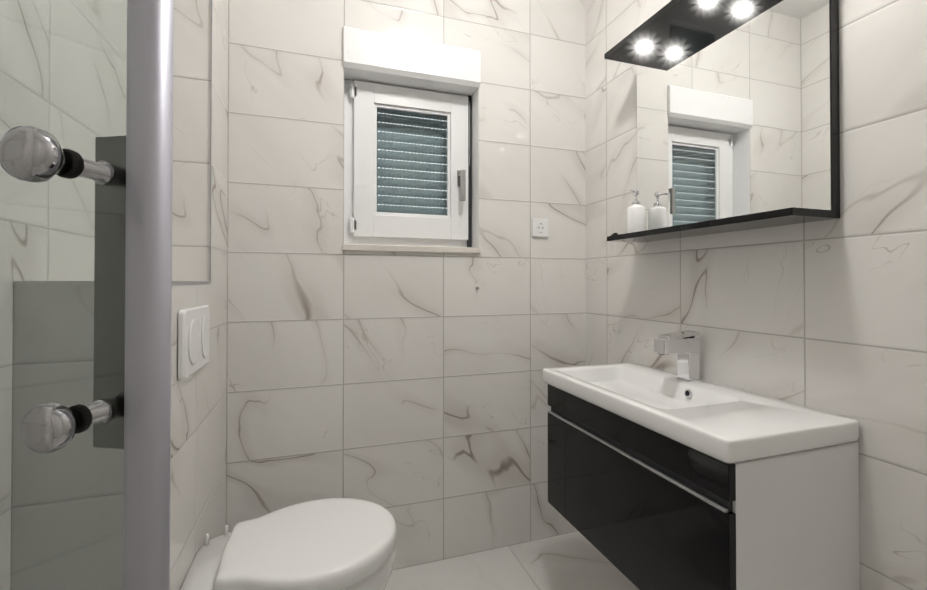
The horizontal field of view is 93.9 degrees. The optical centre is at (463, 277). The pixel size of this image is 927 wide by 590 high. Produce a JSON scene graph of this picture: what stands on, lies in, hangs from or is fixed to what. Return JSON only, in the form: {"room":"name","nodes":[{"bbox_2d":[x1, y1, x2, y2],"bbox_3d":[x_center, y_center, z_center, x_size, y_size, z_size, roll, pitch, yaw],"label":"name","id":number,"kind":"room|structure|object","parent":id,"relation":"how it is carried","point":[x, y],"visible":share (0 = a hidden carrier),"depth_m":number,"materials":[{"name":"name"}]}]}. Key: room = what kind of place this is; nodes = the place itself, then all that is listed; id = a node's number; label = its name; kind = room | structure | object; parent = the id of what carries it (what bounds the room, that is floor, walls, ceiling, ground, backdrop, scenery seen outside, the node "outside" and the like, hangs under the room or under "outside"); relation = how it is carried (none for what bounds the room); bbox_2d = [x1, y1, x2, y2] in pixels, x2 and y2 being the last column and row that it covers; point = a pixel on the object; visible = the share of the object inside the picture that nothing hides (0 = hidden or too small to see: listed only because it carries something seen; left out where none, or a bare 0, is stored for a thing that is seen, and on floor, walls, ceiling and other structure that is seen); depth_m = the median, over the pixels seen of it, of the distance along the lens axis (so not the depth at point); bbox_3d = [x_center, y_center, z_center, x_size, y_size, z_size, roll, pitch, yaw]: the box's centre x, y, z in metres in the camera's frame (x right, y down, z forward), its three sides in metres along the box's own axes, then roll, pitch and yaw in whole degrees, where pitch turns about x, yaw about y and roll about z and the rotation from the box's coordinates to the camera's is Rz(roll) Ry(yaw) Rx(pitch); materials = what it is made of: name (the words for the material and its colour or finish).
{"room":"bathroom","nodes":[
{"label":"bathroom","id":0,"kind":"room"},
{"bbox_2d":[0,0,126,589],"bbox_3d":[-0.652,-0.178,0.347,0.001,2.650,2.387,0,-1,-18],"label":"wall","id":1,"kind":"structure","parent":0,"point":[71,119],"depth_m":0.87,"materials":[{"name":"tile"}]},
{"bbox_2d":[0,0,173,589],"bbox_3d":[-0.479,0.198,0.422,0.378,1.900,0.247,0,-1,-18],"label":"shower door","id":2,"kind":"structure","parent":0,"point":[130,175],"depth_m":0.41,"materials":[{"name":"glass"}]},
{"bbox_2d":[10,0,228,589],"bbox_3d":[-0.816,-0.171,1.152,0.200,2.650,0.757,0,-1,-18],"label":"wall","id":3,"kind":"structure","parent":0,"point":[198,445],"depth_m":1.10,"materials":[{"name":"tile"}]},
{"bbox_2d":[14,0,212,284],"bbox_3d":[-0.773,-0.740,1.036,0.200,1.510,0.506,0,-1,-18],"label":"trim","id":4,"kind":"structure","parent":3,"relation":"attached to","point":[173,282],"depth_m":1.29,"materials":[{"name":"metal"}]},
{"bbox_2d":[178,305,209,380],"bbox_3d":[-0.688,0.157,1.114,0.017,0.164,0.246,0,-1,-18],"label":"flush plate","id":5,"kind":"object","parent":3,"relation":"attached to","point":[193,337],"visible":1,"depth_m":1.06,"materials":[{"name":"white plastic"}]},
{"bbox_2d":[180,498,396,589],"bbox_3d":[-0.437,0.868,1.149,0.518,0.374,0.380,0,-1,-18],"label":"toilet","id":6,"kind":"object","parent":3,"relation":"attached to","point":[336,544],"visible":1,"depth_m":1.10,"materials":[{"name":"white ceramic"}]},
{"bbox_2d":[226,0,585,569],"bbox_3d":[-0.170,-0.164,1.883,1.488,2.650,0.220,0,-1,-18],"label":"wall","id":7,"kind":"structure","parent":0,"point":[408,391],"depth_m":1.74,"materials":[{"name":"tile"}]},
{"bbox_2d":[342,26,480,253],"bbox_3d":[-0.223,-0.538,1.835,0.567,0.867,0.193,0,-1,-18],"label":"window","id":8,"kind":"structure","parent":7,"relation":"in","point":[407,144],"depth_m":1.83,"materials":[{"name":"white plastic"}]},
{"bbox_2d":[531,218,547,236],"bbox_3d":[0.343,-0.224,1.930,0.082,0.082,0.013,0,-1,-18],"label":"electrical outlet","id":9,"kind":"object","parent":7,"relation":"attached to","point":[539,227],"visible":1,"depth_m":1.93,"materials":[{"name":"white plastic"}]},
{"bbox_2d":[385,531,638,589],"bbox_3d":[0.148,1.150,0.603,1.688,0.001,2.387,0,-1,-18],"label":"floor","id":10,"kind":"structure","parent":0,"point":[576,560],"depth_m":1.72,"materials":[{"name":"tile"}]},
{"bbox_2d":[585,0,926,589],"bbox_3d":[0.948,-0.173,0.882,0.001,2.650,2.387,0,-1,-18],"label":"wall","id":11,"kind":"structure","parent":0,"point":[829,316],"depth_m":1.03,"materials":[{"name":"tile"}]},
{"bbox_2d":[543,362,859,589],"bbox_3d":[0.597,0.563,1.283,0.404,0.471,0.762,0,-1,-18],"label":"vanity cabinet","id":12,"kind":"object","parent":11,"relation":"attached to","point":[659,479],"visible":1,"depth_m":0.99,"materials":[{"name":"black laminate"}]},
{"bbox_2d":[654,330,700,381],"bbox_3d":[0.679,0.249,1.375,0.144,0.158,0.052,0,-1,-18],"label":"faucet","id":13,"kind":"object","parent":12,"relation":"on","point":[684,346],"visible":0.98,"depth_m":1.36,"materials":[{"name":"silver metal"}]},
{"bbox_2d":[604,0,839,242],"bbox_3d":[0.713,-0.488,1.317,0.169,0.699,0.676,0,-1,-18],"label":"mirror","id":14,"kind":"object","parent":11,"relation":"attached to","point":[738,121],"visible":1,"depth_m":1.26,"materials":[{"name":"black mirror"}]},
{"bbox_2d":[627,190,645,232],"bbox_3d":[0.630,-0.238,1.588,0.073,0.166,0.065,0,-1,-18],"label":"soap dispenser","id":15,"kind":"object","parent":14,"relation":"on","point":[636,216],"visible":0.92,"depth_m":1.56,"materials":[{"name":"white plastic"}]}
]}

